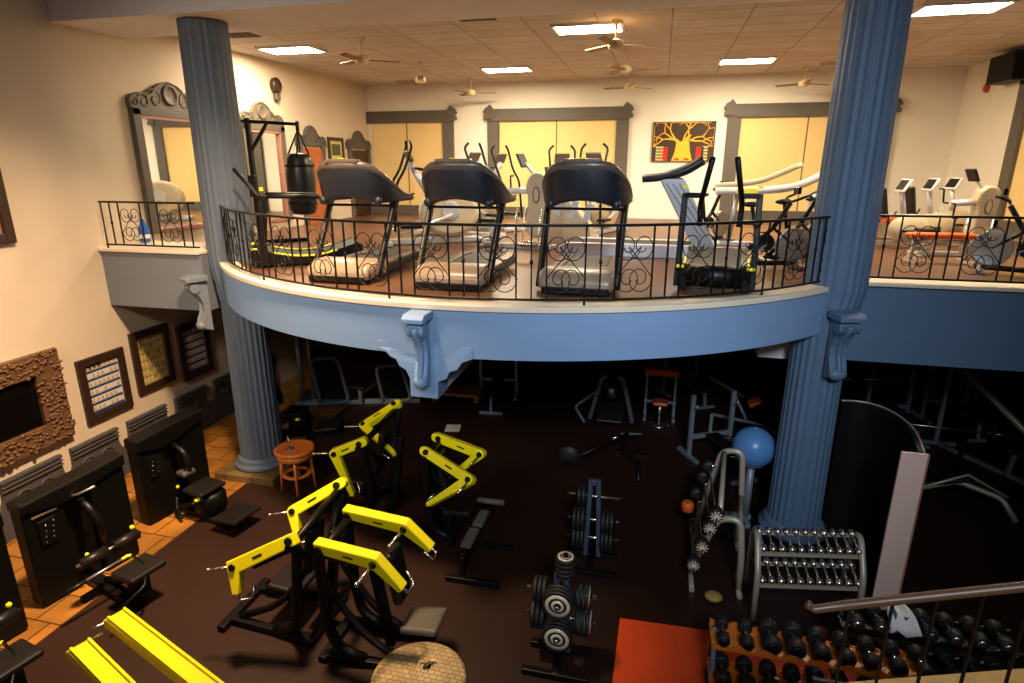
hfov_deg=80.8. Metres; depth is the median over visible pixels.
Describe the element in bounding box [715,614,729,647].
dumbbell
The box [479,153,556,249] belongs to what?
arm ergometer
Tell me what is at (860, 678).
dumbbell
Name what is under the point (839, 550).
dumbbell
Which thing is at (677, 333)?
balcony slab
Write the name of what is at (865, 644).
dumbbell
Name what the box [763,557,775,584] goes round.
dumbbell
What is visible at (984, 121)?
wall
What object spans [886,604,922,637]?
towel
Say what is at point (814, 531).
dumbbell
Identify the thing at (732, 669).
tray
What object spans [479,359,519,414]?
press
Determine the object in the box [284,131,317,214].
bag
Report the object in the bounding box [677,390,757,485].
press
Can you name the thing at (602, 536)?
weight plate
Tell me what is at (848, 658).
dumbbell
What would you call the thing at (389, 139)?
blind
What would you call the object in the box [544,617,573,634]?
weight plate
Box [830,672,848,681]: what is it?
dumbbell
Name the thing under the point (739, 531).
rack
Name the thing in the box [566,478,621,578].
tree
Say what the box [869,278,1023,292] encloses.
trim
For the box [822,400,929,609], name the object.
wall
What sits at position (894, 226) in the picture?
bike
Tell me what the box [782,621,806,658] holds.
dumbbell
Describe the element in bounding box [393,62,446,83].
ceiling fan
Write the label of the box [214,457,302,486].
column base
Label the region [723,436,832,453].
barbell
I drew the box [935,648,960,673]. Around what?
dumbbell
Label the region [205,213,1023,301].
floor
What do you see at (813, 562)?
dumbbell
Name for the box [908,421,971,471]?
stand
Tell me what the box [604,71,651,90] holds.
ceiling fan
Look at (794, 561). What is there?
dumbbell
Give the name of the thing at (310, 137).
door
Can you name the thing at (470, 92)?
ceiling fan
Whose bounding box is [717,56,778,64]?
ceiling light
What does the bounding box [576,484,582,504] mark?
weight plate
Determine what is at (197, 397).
trim
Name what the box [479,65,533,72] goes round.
ceiling light
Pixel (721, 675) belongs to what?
dumbbell
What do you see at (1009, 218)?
railing
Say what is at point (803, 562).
dumbbell
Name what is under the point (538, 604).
weight plate
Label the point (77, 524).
machine
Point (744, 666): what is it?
dumbbell
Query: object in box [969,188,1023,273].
bike
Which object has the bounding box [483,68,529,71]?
diffuser
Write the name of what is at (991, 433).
barbell
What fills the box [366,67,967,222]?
wall
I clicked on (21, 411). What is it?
mirror glass
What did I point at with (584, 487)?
weight plate
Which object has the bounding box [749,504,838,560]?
trim
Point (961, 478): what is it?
bench
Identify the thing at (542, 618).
weight plate
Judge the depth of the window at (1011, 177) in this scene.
12.30 m
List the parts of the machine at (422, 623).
yellow arm, rail, yellow arm, backrest, seat post, seat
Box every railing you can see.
[98,201,199,247]
[219,205,830,304]
[803,581,1023,682]
[870,214,1023,283]
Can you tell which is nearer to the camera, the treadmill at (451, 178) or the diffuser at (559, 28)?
the treadmill at (451, 178)
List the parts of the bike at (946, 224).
backrest, seat, frame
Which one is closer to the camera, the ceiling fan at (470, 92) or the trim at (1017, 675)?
the trim at (1017, 675)
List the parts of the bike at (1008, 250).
frame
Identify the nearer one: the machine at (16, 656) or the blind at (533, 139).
the machine at (16, 656)
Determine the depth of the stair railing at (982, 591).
2.94 m
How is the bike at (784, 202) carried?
on the floor at (523, 255)
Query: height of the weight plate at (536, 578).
0.280 m
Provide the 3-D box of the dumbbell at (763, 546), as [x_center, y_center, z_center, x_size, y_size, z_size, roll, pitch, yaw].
[3.018,2.393,7.290,0.084,0.194,0.317,1,16,5]
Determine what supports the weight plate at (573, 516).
on the tree at (594, 552)
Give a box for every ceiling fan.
[340,37,398,65]
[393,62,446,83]
[455,78,495,95]
[585,19,657,52]
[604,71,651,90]
[606,49,659,74]
[775,66,828,86]
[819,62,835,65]
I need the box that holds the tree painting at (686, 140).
[651,121,716,160]
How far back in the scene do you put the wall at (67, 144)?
9.60 m
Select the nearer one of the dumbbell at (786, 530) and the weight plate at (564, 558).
the weight plate at (564, 558)
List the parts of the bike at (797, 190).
frame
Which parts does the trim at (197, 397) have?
moulding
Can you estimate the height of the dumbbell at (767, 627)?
0.180 m
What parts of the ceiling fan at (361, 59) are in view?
blade, blade, motor, blade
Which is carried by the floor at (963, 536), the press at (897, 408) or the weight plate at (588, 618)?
the press at (897, 408)
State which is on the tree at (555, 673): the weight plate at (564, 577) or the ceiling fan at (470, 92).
the weight plate at (564, 577)
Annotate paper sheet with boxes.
[445,425,460,431]
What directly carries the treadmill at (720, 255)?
on the floor at (523, 255)
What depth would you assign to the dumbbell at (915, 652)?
5.67 m
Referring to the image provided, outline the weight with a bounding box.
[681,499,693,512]
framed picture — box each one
[0,168,16,244]
[327,137,344,158]
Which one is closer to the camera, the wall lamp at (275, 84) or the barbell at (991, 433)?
the barbell at (991, 433)
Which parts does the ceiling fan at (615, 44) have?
blade, blade, motor, blade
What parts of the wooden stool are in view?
leg, seat, leg, leg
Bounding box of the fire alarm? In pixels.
[982,84,989,92]
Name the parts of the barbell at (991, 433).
bar plate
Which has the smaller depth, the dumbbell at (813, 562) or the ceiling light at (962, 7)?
the dumbbell at (813, 562)
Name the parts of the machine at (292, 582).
yellow arm, rail, seat, backrest, yellow arm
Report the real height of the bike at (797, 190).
1.170 m
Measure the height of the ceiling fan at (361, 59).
0.460 m
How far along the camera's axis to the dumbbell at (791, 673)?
5.88 m
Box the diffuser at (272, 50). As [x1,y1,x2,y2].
[261,47,320,53]
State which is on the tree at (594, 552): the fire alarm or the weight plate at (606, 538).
the weight plate at (606, 538)
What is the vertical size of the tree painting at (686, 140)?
1.040 m
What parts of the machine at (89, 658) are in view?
yellow arm, yellow arm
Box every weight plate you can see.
[529,601,536,627]
[531,574,539,601]
[534,602,541,628]
[536,575,543,601]
[539,603,546,629]
[541,575,548,601]
[541,624,572,651]
[542,590,573,619]
[543,587,573,602]
[543,620,572,640]
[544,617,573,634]
[545,583,574,602]
[555,561,575,570]
[555,565,574,574]
[555,569,574,579]
[556,550,575,565]
[570,526,575,547]
[571,504,577,529]
[574,580,581,608]
[574,608,580,635]
[575,527,579,547]
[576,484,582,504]
[576,505,581,530]
[579,524,584,548]
[579,581,585,608]
[579,609,585,636]
[580,505,585,530]
[581,484,586,505]
[584,582,591,609]
[584,605,593,637]
[600,533,604,551]
[601,508,606,533]
[604,534,608,551]
[605,508,610,534]
[608,529,614,552]
[609,509,615,534]
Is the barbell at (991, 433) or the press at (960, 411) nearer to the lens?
the barbell at (991, 433)
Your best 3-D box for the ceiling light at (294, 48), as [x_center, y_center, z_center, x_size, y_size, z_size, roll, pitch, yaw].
[-4.518,-5.984,12.342,1.220,0.050,0.710,4,17,13]
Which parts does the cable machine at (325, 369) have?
guide post, guide post, guard panel, guard frame, frame, seat, seat post, guard panel, guard frame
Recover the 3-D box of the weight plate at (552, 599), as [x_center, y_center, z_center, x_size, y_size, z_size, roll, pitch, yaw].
[0.473,2.749,6.257,0.330,0.330,0.080,4,17,13]
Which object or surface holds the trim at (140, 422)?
attached to the wall at (67, 144)
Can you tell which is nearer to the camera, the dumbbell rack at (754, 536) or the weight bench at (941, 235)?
the dumbbell rack at (754, 536)
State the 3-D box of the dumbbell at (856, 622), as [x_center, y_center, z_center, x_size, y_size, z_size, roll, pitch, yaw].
[3.526,2.820,6.227,0.150,0.150,0.352,4,17,13]
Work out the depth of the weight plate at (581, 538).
8.18 m
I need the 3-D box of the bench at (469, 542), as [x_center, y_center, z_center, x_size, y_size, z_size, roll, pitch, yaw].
[-0.372,2.747,8.391,0.720,0.490,1.349,4,17,13]
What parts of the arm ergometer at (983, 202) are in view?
seat, frame, crank handle, crank handle, step frame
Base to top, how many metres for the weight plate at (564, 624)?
0.330 m
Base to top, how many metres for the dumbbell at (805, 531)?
0.194 m
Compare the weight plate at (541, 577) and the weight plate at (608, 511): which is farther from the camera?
the weight plate at (608, 511)
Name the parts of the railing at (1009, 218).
rail, rail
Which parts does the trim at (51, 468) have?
moulding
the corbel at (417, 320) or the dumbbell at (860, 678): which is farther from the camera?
the corbel at (417, 320)
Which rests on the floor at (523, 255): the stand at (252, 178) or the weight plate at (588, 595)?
the stand at (252, 178)
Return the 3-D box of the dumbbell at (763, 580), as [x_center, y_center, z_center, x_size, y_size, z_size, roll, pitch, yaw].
[2.985,2.758,7.255,0.084,0.194,0.317,1,16,5]
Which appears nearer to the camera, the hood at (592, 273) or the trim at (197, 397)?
the hood at (592, 273)
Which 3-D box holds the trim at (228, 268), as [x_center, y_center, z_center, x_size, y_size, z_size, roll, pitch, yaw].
[-0.405,-0.746,7.890,9.463,0.065,2.743,4,17,13]
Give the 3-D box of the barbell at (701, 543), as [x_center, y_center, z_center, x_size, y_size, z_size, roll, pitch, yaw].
[2.556,2.398,8.232,0.180,0.180,1.560,4,17,13]
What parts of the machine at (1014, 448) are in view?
sloping rail, seat post, seat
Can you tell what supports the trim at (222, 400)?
attached to the wall at (67, 144)
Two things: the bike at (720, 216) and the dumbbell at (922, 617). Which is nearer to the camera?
the dumbbell at (922, 617)
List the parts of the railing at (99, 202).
rail, rail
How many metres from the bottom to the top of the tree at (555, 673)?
1.322 m
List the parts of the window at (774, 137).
frame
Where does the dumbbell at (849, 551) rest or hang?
on the dumbbell rack at (754, 536)
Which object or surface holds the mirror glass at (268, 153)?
attached to the wall mirror at (270, 153)
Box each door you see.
[295,125,331,224]
[345,131,373,216]
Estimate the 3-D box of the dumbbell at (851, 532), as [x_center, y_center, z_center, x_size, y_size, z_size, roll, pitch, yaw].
[4.125,2.410,7.232,0.084,0.194,0.317,1,16,5]
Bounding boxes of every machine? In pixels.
[0,514,43,682]
[6,450,165,615]
[66,607,223,682]
[123,407,260,528]
[206,477,348,647]
[272,356,343,437]
[294,336,419,405]
[310,399,404,514]
[313,504,446,668]
[419,432,486,546]
[921,367,1023,484]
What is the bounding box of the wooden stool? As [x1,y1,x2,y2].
[273,439,316,496]
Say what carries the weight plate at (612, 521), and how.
on the tree at (594, 552)
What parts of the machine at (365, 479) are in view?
yellow arm, rail, seat post, seat, yellow arm, backrest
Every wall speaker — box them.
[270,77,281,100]
[986,50,1023,84]
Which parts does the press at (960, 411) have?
bench frame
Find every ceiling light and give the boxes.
[254,44,327,54]
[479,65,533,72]
[550,20,625,35]
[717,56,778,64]
[912,0,1019,16]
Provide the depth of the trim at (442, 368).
6.94 m
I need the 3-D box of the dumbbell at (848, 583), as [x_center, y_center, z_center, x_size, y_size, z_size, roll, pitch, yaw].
[3.981,2.773,7.203,0.084,0.194,0.317,1,16,5]
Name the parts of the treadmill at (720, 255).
frame, push handle, push handle, frame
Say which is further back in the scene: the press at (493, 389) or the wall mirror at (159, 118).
the press at (493, 389)
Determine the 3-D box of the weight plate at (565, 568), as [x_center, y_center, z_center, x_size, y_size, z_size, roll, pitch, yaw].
[0.565,2.320,6.349,0.210,0.080,0.210,4,17,13]
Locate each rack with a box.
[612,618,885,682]
[687,448,745,599]
[704,618,925,682]
[743,528,866,620]
[829,609,1023,674]
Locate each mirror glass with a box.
[0,378,43,442]
[142,118,202,227]
[252,132,285,219]
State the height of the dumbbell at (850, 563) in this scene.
0.194 m
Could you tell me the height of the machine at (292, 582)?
1.596 m
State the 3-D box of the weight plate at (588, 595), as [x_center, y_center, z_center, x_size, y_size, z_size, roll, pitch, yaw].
[0.824,2.731,6.459,0.075,0.280,0.280,4,17,13]
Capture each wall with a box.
[0,0,368,504]
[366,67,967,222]
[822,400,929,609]
[916,49,1023,442]
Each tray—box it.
[707,657,808,682]
[904,649,1004,674]
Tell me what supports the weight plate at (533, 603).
on the tree at (555, 673)
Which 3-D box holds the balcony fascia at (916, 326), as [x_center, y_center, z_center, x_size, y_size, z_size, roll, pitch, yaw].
[6.734,-0.166,7.806,4.580,1.040,0.460,4,17,13]
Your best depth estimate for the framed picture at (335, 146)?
16.72 m
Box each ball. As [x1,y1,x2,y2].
[732,426,775,467]
[818,626,829,640]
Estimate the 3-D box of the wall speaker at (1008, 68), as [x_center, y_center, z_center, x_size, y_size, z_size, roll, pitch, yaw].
[10.330,-5.664,12.474,0.400,0.550,1.000,4,17,13]
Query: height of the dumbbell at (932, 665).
0.140 m
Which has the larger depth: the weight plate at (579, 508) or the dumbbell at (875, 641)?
the weight plate at (579, 508)
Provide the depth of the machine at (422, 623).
6.52 m
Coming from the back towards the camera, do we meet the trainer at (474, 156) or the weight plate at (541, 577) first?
the trainer at (474, 156)
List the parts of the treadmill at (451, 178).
upright trim, rail, upright trim, rail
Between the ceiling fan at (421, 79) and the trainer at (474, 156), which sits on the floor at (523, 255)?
the trainer at (474, 156)
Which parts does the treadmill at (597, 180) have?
upright trim, rail, rail, upright trim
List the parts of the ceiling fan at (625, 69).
blade, blade, motor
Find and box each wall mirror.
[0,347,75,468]
[125,82,203,233]
[239,101,293,225]
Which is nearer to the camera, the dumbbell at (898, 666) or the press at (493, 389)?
the dumbbell at (898, 666)
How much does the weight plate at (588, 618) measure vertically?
0.330 m
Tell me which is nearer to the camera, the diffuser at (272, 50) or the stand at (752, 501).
the stand at (752, 501)
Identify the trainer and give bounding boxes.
[382,140,486,246]
[414,142,505,239]
[477,145,526,231]
[548,145,575,166]
[579,143,628,237]
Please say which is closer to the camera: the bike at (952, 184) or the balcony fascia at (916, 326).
the balcony fascia at (916, 326)
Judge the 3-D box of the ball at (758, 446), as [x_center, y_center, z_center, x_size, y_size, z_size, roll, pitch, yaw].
[3.609,1.574,8.991,0.620,0.614,0.610,4,17,13]
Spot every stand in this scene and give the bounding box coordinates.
[240,118,306,245]
[286,436,294,449]
[724,466,763,528]
[750,468,825,504]
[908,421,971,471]
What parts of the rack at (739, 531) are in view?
rail, frame, frame, rail, rail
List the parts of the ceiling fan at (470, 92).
motor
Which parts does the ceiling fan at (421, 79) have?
blade, motor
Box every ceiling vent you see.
[229,32,261,38]
[459,18,496,21]
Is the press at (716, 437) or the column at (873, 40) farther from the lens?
the press at (716, 437)
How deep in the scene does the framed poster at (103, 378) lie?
10.10 m
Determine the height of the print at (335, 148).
0.300 m
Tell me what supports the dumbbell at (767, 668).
on the dumbbell rack at (709, 668)
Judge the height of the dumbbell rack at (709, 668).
0.783 m
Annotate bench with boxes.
[445,497,513,588]
[643,365,679,427]
[707,373,777,441]
[899,232,977,266]
[923,471,1018,522]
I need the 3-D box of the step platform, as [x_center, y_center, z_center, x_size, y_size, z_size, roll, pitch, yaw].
[-1.253,1.235,14.127,1.100,0.190,0.700,4,17,13]
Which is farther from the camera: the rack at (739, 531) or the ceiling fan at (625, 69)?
the ceiling fan at (625, 69)
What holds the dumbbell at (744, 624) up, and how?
on the dumbbell rack at (709, 668)
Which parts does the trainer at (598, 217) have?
moving handle, moving handle, pedal arm, frame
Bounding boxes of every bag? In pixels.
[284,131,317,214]
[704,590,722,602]
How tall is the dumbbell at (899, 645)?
0.140 m
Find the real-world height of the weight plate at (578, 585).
0.280 m
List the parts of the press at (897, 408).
bench frame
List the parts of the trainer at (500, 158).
moving handle, frame, moving handle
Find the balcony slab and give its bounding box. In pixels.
[223,271,824,360]
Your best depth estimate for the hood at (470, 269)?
7.41 m
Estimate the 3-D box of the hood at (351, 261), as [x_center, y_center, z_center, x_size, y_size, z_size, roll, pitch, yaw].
[-2.208,-0.993,8.074,0.930,0.235,0.620,4,17,13]
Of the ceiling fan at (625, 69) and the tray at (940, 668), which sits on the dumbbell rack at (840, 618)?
the tray at (940, 668)
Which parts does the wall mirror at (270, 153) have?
carved crown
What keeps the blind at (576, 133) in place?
attached to the window at (530, 132)
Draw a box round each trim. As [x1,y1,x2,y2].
[0,454,65,543]
[46,0,803,38]
[68,427,130,475]
[98,240,206,254]
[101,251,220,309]
[125,404,167,436]
[173,385,214,429]
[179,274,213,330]
[210,372,234,422]
[220,262,828,313]
[377,340,471,398]
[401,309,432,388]
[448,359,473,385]
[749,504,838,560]
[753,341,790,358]
[822,310,867,380]
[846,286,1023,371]
[847,668,1023,682]
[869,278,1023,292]
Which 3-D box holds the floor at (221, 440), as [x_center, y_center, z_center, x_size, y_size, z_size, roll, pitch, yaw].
[-5.786,2.479,10.213,2.300,0.008,21.200,4,17,13]
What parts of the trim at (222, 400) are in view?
moulding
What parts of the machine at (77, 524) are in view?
adjuster plate, pull handle, lever arm, frame, seat post, seat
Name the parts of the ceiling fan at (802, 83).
blade, motor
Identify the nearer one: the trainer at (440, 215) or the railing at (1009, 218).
the railing at (1009, 218)
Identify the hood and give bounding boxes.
[307,256,386,280]
[415,261,494,286]
[539,265,616,292]
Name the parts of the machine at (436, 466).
rail, backrest, yellow arm, seat post, yellow arm, seat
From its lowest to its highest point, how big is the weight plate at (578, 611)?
0.330 m
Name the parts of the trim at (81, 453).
moulding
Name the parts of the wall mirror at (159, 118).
carved crown, frame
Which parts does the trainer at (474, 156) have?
frame, moving handle, moving handle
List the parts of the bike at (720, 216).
frame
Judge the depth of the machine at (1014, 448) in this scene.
10.81 m
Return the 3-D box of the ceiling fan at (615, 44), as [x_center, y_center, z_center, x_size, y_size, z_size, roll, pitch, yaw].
[1.871,-5.079,9.984,1.106,0.460,1.277,-1,16,-4]
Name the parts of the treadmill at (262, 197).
push handle, rail, rail, frame, frame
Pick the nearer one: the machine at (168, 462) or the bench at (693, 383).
the machine at (168, 462)
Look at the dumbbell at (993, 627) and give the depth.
5.95 m
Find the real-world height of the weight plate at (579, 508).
0.340 m
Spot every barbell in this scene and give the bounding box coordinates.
[684,505,700,570]
[690,486,708,552]
[697,469,716,534]
[702,459,723,522]
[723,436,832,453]
[729,455,829,472]
[910,423,1014,444]
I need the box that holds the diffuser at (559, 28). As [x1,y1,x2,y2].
[555,24,621,33]
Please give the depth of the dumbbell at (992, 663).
5.96 m
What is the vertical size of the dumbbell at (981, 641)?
0.150 m
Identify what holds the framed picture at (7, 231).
attached to the wall at (67, 144)
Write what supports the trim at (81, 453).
attached to the wall at (67, 144)
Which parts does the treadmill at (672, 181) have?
arm, arm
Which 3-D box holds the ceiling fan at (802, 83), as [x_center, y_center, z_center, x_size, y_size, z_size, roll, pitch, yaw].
[7.315,-6.486,14.777,1.106,0.460,1.277,-4,17,-15]
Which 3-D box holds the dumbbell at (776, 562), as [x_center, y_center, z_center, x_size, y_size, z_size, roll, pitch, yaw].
[3.207,2.761,7.244,0.084,0.194,0.317,1,16,5]
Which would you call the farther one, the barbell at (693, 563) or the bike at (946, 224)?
the bike at (946, 224)
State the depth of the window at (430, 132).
18.35 m
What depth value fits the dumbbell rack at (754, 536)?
7.15 m
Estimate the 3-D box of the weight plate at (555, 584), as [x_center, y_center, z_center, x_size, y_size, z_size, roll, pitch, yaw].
[0.499,2.719,6.359,0.330,0.330,0.080,4,17,13]
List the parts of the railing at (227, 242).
rail, rail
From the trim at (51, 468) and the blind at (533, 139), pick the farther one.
the blind at (533, 139)
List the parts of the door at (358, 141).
carved crown, panel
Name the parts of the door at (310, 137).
carved crown, panel, panel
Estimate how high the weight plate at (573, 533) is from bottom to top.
0.340 m
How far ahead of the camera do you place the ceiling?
11.95 m
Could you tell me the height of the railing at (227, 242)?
0.885 m
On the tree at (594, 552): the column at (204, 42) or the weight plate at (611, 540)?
the weight plate at (611, 540)
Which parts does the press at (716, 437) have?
bench frame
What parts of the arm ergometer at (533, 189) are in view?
seat, seat post, frame, step frame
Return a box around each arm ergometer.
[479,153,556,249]
[906,169,1000,256]
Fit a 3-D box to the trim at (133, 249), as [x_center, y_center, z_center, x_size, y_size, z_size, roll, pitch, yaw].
[-5.721,-1.589,10.150,1.920,0.050,1.100,4,17,13]
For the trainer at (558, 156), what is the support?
on the floor at (523, 255)
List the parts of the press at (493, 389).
bench frame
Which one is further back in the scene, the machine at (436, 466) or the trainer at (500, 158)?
the trainer at (500, 158)
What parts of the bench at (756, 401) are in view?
post, frame, seat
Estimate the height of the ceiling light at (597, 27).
0.050 m
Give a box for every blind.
[372,123,409,204]
[407,122,442,204]
[500,121,555,206]
[557,120,615,206]
[733,116,807,210]
[797,116,827,210]
[1004,131,1023,221]
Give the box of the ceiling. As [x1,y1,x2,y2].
[230,0,1023,85]
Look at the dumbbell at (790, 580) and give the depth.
7.22 m
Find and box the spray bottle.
[138,219,150,242]
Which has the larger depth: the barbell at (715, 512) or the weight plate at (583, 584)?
the barbell at (715, 512)
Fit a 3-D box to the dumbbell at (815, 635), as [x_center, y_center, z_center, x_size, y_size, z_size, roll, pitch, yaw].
[2.962,2.929,5.821,0.170,0.170,0.352,4,17,13]
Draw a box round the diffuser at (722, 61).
[720,59,773,63]
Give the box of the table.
[370,642,466,682]
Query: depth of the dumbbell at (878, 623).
6.07 m
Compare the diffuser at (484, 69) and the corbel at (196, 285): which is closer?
the corbel at (196, 285)
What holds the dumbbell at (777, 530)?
on the dumbbell rack at (754, 536)
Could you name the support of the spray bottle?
on the trim at (133, 249)
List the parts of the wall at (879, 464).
panel, trim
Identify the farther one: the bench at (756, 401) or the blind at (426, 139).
the blind at (426, 139)
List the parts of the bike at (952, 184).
backrest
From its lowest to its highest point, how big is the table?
0.449 m
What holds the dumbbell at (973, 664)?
on the dumbbell rack at (840, 618)
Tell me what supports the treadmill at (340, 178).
on the floor at (523, 255)
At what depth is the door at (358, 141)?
18.08 m
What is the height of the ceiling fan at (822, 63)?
0.460 m
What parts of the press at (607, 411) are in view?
handle, frame leg, carriage rail, foot plate, frame leg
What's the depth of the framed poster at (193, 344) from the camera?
12.01 m
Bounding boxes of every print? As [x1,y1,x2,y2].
[330,141,341,158]
[331,144,340,155]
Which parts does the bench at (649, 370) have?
post, seat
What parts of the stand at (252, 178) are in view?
pad plate, arm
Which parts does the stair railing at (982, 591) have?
rail, handrail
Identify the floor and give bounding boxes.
[0,346,397,649]
[24,350,1023,682]
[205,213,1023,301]
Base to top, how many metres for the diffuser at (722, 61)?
0.020 m
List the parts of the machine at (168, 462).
adjuster plate, lever arm, frame, seat, foot plate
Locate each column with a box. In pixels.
[176,16,284,472]
[758,0,913,545]
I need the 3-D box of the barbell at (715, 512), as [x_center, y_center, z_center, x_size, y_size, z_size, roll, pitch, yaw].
[2.682,1.965,8.073,0.180,0.180,1.560,4,17,13]
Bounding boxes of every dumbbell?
[714,651,731,682]
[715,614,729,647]
[735,655,754,682]
[738,617,754,651]
[754,558,765,583]
[756,526,766,551]
[758,617,782,655]
[758,659,778,682]
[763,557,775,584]
[764,526,776,552]
[772,557,784,584]
[774,527,786,552]
[781,558,794,584]
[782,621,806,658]
[782,663,800,682]
[783,527,795,552]
[791,558,803,585]
[792,527,805,553]
[800,558,813,585]
[801,528,814,553]
[805,626,831,662]
[806,668,824,682]
[809,559,822,585]
[810,528,824,553]
[819,559,832,586]
[820,528,833,554]
[828,559,842,586]
[829,528,843,554]
[830,630,856,666]
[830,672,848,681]
[837,560,851,586]
[838,529,853,554]
[843,598,864,630]
[847,560,859,587]
[847,633,856,645]
[848,529,862,554]
[855,634,881,671]
[856,676,870,680]
[864,607,889,634]
[871,637,880,649]
[880,639,908,676]
[893,640,904,651]
[907,644,934,675]
[912,608,939,642]
[917,644,937,674]
[935,612,964,646]
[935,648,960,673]
[959,615,990,650]
[959,652,982,671]
[984,619,1014,654]
[984,656,1004,670]
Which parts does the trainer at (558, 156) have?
moving handle, moving handle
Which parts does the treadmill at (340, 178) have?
upright trim, rail, upright trim, rail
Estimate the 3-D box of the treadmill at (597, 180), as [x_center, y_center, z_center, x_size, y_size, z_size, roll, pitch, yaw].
[0.970,-1.568,7.815,1.142,1.556,2.015,4,17,13]
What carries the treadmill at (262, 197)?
on the floor at (523, 255)
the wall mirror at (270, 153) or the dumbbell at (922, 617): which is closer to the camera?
the dumbbell at (922, 617)
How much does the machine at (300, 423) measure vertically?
1.499 m
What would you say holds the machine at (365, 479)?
on the floor at (963, 536)
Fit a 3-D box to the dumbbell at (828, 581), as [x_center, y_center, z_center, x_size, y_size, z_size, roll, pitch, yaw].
[3.760,2.769,7.215,0.084,0.194,0.317,1,16,5]
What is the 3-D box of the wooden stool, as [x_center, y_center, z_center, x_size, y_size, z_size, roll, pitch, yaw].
[-3.603,2.120,10.076,0.660,0.776,0.660,4,17,13]
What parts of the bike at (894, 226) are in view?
frame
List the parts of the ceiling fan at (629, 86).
blade, motor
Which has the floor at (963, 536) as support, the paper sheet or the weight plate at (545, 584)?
the paper sheet
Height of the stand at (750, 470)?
0.986 m
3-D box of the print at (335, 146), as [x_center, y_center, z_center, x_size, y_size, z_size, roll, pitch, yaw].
[-4.913,-5.237,16.808,0.020,0.740,0.680,4,17,13]
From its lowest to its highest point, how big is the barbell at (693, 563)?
0.180 m
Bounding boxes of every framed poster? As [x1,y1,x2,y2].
[74,347,133,424]
[127,322,176,394]
[174,319,213,381]
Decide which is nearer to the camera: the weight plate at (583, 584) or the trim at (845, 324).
the weight plate at (583, 584)
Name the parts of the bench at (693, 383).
bench frame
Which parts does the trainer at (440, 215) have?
moving handle, moving handle, pedal arm, frame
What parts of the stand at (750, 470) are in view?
post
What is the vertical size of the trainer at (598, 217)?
1.911 m
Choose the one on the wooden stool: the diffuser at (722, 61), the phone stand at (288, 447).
the phone stand at (288, 447)
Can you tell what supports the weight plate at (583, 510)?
on the tree at (594, 552)
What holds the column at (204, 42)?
on the column base at (229, 472)
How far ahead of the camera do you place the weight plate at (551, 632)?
6.36 m
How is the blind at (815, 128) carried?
attached to the window at (774, 137)
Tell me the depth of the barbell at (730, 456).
9.72 m
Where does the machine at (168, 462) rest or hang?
on the floor at (221, 440)
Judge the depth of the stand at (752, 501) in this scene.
9.75 m
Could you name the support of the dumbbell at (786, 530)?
on the dumbbell rack at (754, 536)
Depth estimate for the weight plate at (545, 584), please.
6.47 m
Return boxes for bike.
[700,181,734,240]
[745,187,811,269]
[758,186,817,259]
[875,179,930,249]
[876,178,956,245]
[889,178,968,239]
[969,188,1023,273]
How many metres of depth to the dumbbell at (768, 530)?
7.27 m
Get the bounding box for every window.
[366,105,456,213]
[483,102,633,217]
[719,98,903,221]
[992,78,1023,239]
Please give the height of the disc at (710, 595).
0.100 m
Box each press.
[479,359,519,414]
[575,360,633,423]
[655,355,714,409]
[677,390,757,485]
[865,368,929,448]
[910,366,992,441]
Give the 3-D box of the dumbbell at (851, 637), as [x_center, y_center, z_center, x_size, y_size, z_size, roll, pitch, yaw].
[3.493,3.170,6.188,0.140,0.140,0.352,4,17,13]
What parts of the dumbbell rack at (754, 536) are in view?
frame, shelf rail, shelf rail, shelf rail, shelf rail, frame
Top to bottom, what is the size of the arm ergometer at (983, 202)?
1.420 m
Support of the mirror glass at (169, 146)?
attached to the wall mirror at (159, 118)
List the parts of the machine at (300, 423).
lever arm, seat, frame, foot plate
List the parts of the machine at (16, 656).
yellow knob, seat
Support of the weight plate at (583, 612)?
on the tree at (555, 673)
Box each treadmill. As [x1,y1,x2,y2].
[232,167,362,266]
[307,158,418,283]
[415,158,516,290]
[536,157,632,295]
[558,156,721,258]
[673,156,763,290]
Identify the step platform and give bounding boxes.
[432,384,484,402]
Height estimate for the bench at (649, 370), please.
1.120 m
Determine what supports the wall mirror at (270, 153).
attached to the wall at (67, 144)
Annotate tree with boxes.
[521,574,596,682]
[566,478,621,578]
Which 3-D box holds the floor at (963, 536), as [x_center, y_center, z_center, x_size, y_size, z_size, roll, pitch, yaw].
[0.865,3.028,8.711,16.580,0.200,22.000,4,17,13]
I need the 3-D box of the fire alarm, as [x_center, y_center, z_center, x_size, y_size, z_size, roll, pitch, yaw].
[10.782,-5.761,13.693,0.080,0.200,0.200,4,17,13]
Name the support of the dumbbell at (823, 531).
on the dumbbell rack at (754, 536)

